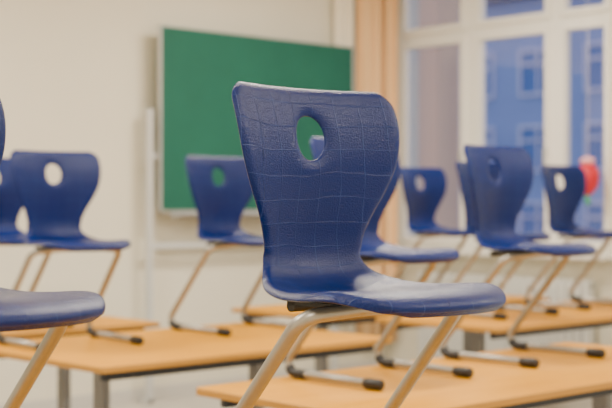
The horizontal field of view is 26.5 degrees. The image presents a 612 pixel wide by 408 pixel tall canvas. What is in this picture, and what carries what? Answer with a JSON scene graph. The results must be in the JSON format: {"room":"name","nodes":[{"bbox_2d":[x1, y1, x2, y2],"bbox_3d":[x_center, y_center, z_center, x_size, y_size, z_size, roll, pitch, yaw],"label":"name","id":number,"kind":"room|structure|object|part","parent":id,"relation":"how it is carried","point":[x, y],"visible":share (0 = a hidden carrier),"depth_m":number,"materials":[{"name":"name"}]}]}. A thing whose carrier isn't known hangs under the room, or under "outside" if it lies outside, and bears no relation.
{"room":"classroom","nodes":[
{"label":"classroom","id":0,"kind":"room"},
{"bbox_2d":[0,0,385,403],"bbox_3d":[-2.815,-0.355,7.217,9.890,3.350,0.150,0,0,-43],"label":"wall","id":1,"kind":"structure","parent":0,"point":[76,75],"depth_m":8.60,"materials":[{"name":"beige paint"}]},
{"bbox_2d":[0,360,378,407],"bbox_3d":[-2.814,1.275,7.105,9.440,0.090,0.015,0,0,-43],"label":"baseboard","id":2,"kind":"structure","parent":1,"relation":"attached to","point":[117,397],"depth_m":8.80,"materials":[{"name":"grey paint"}]},
{"bbox_2d":[334,0,352,333],"bbox_3d":[0.295,-0.430,9.948,0.225,3.000,0.047,0,0,-43],"label":"wall","id":3,"kind":"structure","parent":0,"point":[343,9],"depth_m":9.91,"materials":[{"name":"beige paint"}]},
{"bbox_2d":[110,395,591,407],"bbox_3d":[0.441,1.370,3.725,9.890,0.100,9.700,0,0,-43],"label":"floor","id":4,"kind":"structure","parent":0,"point":[191,401],"depth_m":8.56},
{"bbox_2d":[1,316,159,407],"bbox_3d":[-1.717,0.960,6.156,2.050,0.720,0.700,0,0,-43],"label":"table","id":5,"kind":"object","parent":4,"relation":"on","point":[109,324],"visible":0.42,"depth_m":6.53,"materials":[{"name":"brown wood"}]},
{"bbox_2d":[0,158,73,326],"bbox_3d":[-1.440,0.183,6.319,0.481,0.831,0.502,0,0,-43],"label":"chair","id":6,"kind":"object","parent":5,"relation":"on","point":[11,206],"visible":0.49,"depth_m":6.48,"materials":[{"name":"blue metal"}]},
{"bbox_3d":[-1.455,0.386,6.336,0.481,0.426,0.458,0,0,-43],"label":"sled frame","id":7,"kind":"part","parent":6,"relation":"part of","materials":[{"name":"beige metal"}]},
{"bbox_3d":[-1.717,0.643,6.156,1.930,0.040,0.560,0,0,-43],"label":"frame","id":8,"kind":"part","parent":5,"relation":"part of","materials":[{"name":"grey metal"}]},
{"bbox_2d":[0,322,391,407],"bbox_3d":[-0.537,0.960,5.683,1.570,0.720,1.060,0,0,-43],"label":"table","id":9,"kind":"object","parent":4,"relation":"on","point":[165,351],"visible":0.92,"depth_m":5.40,"materials":[{"name":"brown wood"}]},
{"bbox_2d":[0,150,143,349],"bbox_3d":[-1.000,0.183,5.537,0.481,0.831,0.502,0,0,-39],"label":"chair","id":10,"kind":"object","parent":9,"relation":"on","point":[54,213],"visible":0.98,"depth_m":5.63,"materials":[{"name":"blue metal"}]},
{"bbox_3d":[-1.014,0.386,5.554,0.481,0.426,0.458,0,0,-39],"label":"sled frame","id":11,"kind":"part","parent":10,"relation":"part of","materials":[{"name":"beige metal"}]},
{"bbox_3d":[-0.537,0.643,5.683,1.450,0.040,0.920,0,0,-43],"label":"frame","id":12,"kind":"part","parent":9,"relation":"part of","materials":[{"name":"grey metal"}]},
{"bbox_2d":[168,155,289,335],"bbox_3d":[-0.319,0.183,6.175,0.481,0.831,0.502,0,0,-42],"label":"chair","id":13,"kind":"object","parent":9,"relation":"on","point":[220,209],"visible":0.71,"depth_m":6.26,"materials":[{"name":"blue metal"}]},
{"bbox_3d":[-0.334,0.386,6.191,0.481,0.426,0.458,0,0,-42],"label":"sled frame","id":14,"kind":"part","parent":13,"relation":"part of","materials":[{"name":"beige metal"}]},
{"bbox_2d":[138,25,353,403],"bbox_3d":[-0.355,0.065,9.231,1.895,2.510,0.220,0,0,-43],"label":"chalkboard","id":15,"kind":"object","parent":4,"relation":"on","point":[199,70],"visible":0.52,"depth_m":8.89,"materials":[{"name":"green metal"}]},
{"bbox_2d":[170,212,258,216],"bbox_3d":[-0.284,0.068,9.216,1.610,0.035,0.102,0,0,-43],"label":"chalk tray","id":16,"kind":"object","parent":15,"relation":"on","point":[172,214],"depth_m":8.72,"materials":[{"name":"silver metal"}]},
{"bbox_3d":[-0.311,-0.568,9.246,1.810,1.245,0.032,0,0,-43],"label":"board frame","id":17,"kind":"part","parent":15,"relation":"part of","materials":[{"name":"silver metal"}]},
{"bbox_2d":[231,295,549,371],"bbox_3d":[0.566,0.960,7.902,2.030,0.720,0.780,0,0,-43],"label":"table","id":18,"kind":"object","parent":4,"relation":"on","point":[269,311],"visible":0.23,"depth_m":7.43,"materials":[{"name":"brown wood"}]},
{"bbox_3d":[0.566,0.643,7.902,1.910,0.040,0.640,0,0,-43],"label":"frame","id":19,"kind":"part","parent":18,"relation":"part of","materials":[{"name":"grey metal"}]},
{"bbox_2d":[393,167,469,282],"bbox_3d":[0.827,0.183,8.084,0.481,0.831,0.502,0,0,-43],"label":"chair","id":20,"kind":"object","parent":18,"relation":"on","point":[422,206],"visible":0.85,"depth_m":8.20,"materials":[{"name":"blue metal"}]},
{"bbox_3d":[0.811,0.386,8.101,0.481,0.426,0.458,0,0,-43],"label":"sled frame","id":21,"kind":"part","parent":20,"relation":"part of","materials":[{"name":"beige metal"}]},
{"bbox_2d":[196,342,611,407],"bbox_3d":[0.672,0.960,4.644,2.060,0.720,0.850,0,0,-43],"label":"table","id":22,"kind":"object","parent":4,"relation":"on","point":[558,378],"visible":0.83,"depth_m":4.32,"materials":[{"name":"brown wood"}]},
{"bbox_2d":[285,136,473,390],"bbox_3d":[0.265,0.183,4.463,0.481,0.831,0.502,0,0,-43],"label":"chair","id":23,"kind":"object","parent":22,"relation":"on","point":[374,250],"visible":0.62,"depth_m":4.46,"materials":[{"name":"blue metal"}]},
{"bbox_3d":[0.250,0.386,4.480,0.481,0.426,0.458,0,0,-43],"label":"sled frame","id":24,"kind":"part","parent":23,"relation":"part of","materials":[{"name":"beige metal"}]},
{"bbox_3d":[0.672,0.643,4.644,1.940,0.040,0.710,0,0,-43],"label":"frame","id":25,"kind":"part","parent":22,"relation":"part of","materials":[{"name":"grey metal"}]},
{"bbox_2d":[440,144,605,367],"bbox_3d":[0.855,0.183,5.034,0.481,0.831,0.502,0,0,-45],"label":"chair","id":26,"kind":"object","parent":22,"relation":"on","point":[498,205],"visible":1,"depth_m":5.12,"materials":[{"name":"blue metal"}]},
{"bbox_3d":[0.839,0.386,5.050,0.458,0.426,0.481,0,0,45],"label":"sled frame","id":27,"kind":"part","parent":26,"relation":"part of","materials":[{"name":"beige metal"}]},
{"bbox_2d":[376,298,611,352],"bbox_3d":[1.415,0.960,7.292,2.120,0.720,0.830,0,0,-43],"label":"table","id":28,"kind":"object","parent":4,"relation":"on","point":[599,315],"visible":0.71,"depth_m":6.78,"materials":[{"name":"brown wood"}]},
{"bbox_3d":[1.415,0.643,7.292,2.000,0.040,0.690,0,0,-43],"label":"frame","id":29,"kind":"part","parent":28,"relation":"part of","materials":[{"name":"grey metal"}]},
{"bbox_2d":[452,161,558,319],"bbox_3d":[1.055,0.183,7.013,0.481,0.831,0.502,0,0,-43],"label":"chair","id":30,"kind":"object","parent":28,"relation":"on","point":[461,166],"visible":0.44,"depth_m":7.02,"materials":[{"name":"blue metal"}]},
{"bbox_3d":[1.040,0.386,7.030,0.481,0.426,0.458,0,0,-43],"label":"sled frame","id":31,"kind":"part","parent":30,"relation":"part of","materials":[{"name":"beige metal"}]},
{"bbox_2d":[524,164,611,309],"bbox_3d":[1.622,0.183,7.635,0.481,0.831,0.502,0,0,-43],"label":"chair","id":32,"kind":"object","parent":28,"relation":"on","point":[563,204],"visible":1,"depth_m":7.74,"materials":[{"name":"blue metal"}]},
{"bbox_3d":[1.607,0.386,7.651,0.481,0.426,0.458,0,0,-43],"label":"sled frame","id":33,"kind":"part","parent":32,"relation":"part of","materials":[{"name":"beige metal"}]},
{"bbox_2d":[418,272,593,357],"bbox_3d":[1.405,0.920,9.371,0.080,0.800,1.545,0,0,-43],"label":"radiator","id":34,"kind":"object","parent":4,"relation":"on","point":[558,291],"visible":0.3,"depth_m":9.17,"materials":[{"name":"white metal"}]},
{"bbox_3d":[-0.220,0.960,2.205,1.650,0.720,1.080,0,0,-43],"label":"table","id":35,"kind":"object","parent":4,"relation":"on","visible":0},
{"bbox_2d":[0,99,105,407],"bbox_3d":[-0.599,0.183,2.187,0.503,0.831,0.481,0,0,38],"label":"chair","id":36,"kind":"object","parent":35,"relation":"on","point":[19,310],"visible":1,"depth_m":2.14,"materials":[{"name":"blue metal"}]},
{"bbox_3d":[-0.616,0.386,2.201,0.458,0.426,0.481,0,0,38],"label":"sled frame","id":37,"kind":"part","parent":36,"relation":"part of","materials":[{"name":"beige metal"}]},
{"bbox_2d":[232,81,505,407],"bbox_3d":[0.114,0.183,2.461,0.481,0.831,0.502,0,0,-42],"label":"chair","id":38,"kind":"object","parent":35,"relation":"on","point":[315,215],"visible":1,"depth_m":2.55,"materials":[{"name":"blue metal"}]},
{"bbox_3d":[0.099,0.386,2.477,0.481,0.426,0.458,0,0,-42],"label":"sled frame","id":39,"kind":"part","parent":38,"relation":"part of","materials":[{"name":"beige metal"}]},
{"bbox_2d":[356,0,396,340],"bbox_3d":[0.552,-0.430,10.091,0.313,3.000,0.190,0,0,-43],"label":"curtain","id":40,"kind":"object","parent":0,"point":[376,20],"depth_m":10.13,"materials":[{"name":"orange fabric"}]},
{"bbox_2d":[386,0,611,360],"bbox_3d":[3.948,-0.355,6.995,0.300,3.350,9.400,0,0,-43],"label":"wall","id":41,"kind":"structure","parent":0,"point":[405,348],"depth_m":9.72,"materials":[{"name":"beige paint"}]},
{"bbox_2d":[398,0,610,253],"bbox_3d":[1.446,-0.770,9.598,0.070,2.220,2.020,0,0,-43],"label":"frame","id":42,"kind":"object","parent":41,"relation":"attached to","point":[555,20],"visible":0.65,"depth_m":9.58,"materials":[{"name":"white paint"}]},
{"bbox_2d":[400,0,610,247],"bbox_3d":[1.420,-0.770,9.574,0.100,2.140,1.944,0,0,-43],"label":"sash","id":43,"kind":"object","parent":42,"relation":"in","point":[405,5],"depth_m":9.56,"materials":[{"name":"white paint"}]},
{"bbox_3d":[1.430,-0.340,9.514,0.032,0.120,0.804,0,0,-43],"label":"handles","id":44,"kind":"part","parent":43,"relation":"part of","materials":[{"name":"blue plastic"}]},
{"bbox_2d":[417,248,611,259],"bbox_3d":[1.325,0.357,9.471,0.160,0.035,2.080,0,0,-43],"label":"windowsill","id":45,"kind":"structure","parent":41,"relation":"attached to","point":[462,251],"depth_m":8.98,"materials":[{"name":"white paint"}]},
{"bbox_3d":[0.441,-2.080,3.725,9.890,0.100,9.700,0,0,-43],"label":"ceiling","id":46,"kind":"structure","parent":0,"visible":0},
{"bbox_2d":[580,0,598,204],"bbox_3d":[1.906,-0.967,8.803,0.154,1.954,0.154,0,0,-43],"label":"ornament","id":47,"kind":"object","parent":46,"relation":"hanging from","point":[591,171],"visible":0.87,"depth_m":8.76,"materials":[{"name":"red"}]},
{"label":"outside","id":48,"kind":"structure","parent":0,"visible":0},
{"bbox_3d":[5.382,5.420,45.934,54.810,0.200,68.000,0,0,-43],"label":"ground","id":49,"kind":"structure","parent":48,"visible":0},
{"bbox_2d":[419,0,458,236],"bbox_3d":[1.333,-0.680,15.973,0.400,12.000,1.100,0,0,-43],"label":"stair tower","id":50,"kind":"structure","parent":49,"relation":"on","point":[438,66],"depth_m":15.56,"materials":[{"name":"paint"}]},
{"bbox_2d":[459,0,603,240],"bbox_3d":[9.933,-1.330,51.545,8.500,13.300,50.000,0,0,-43],"label":"neighbouring building","id":51,"kind":"structure","parent":49,"relation":"on","point":[514,67],"depth_m":47.63,"materials":[{"name":"painted plaster"},{"name":"window glass"}]}
]}

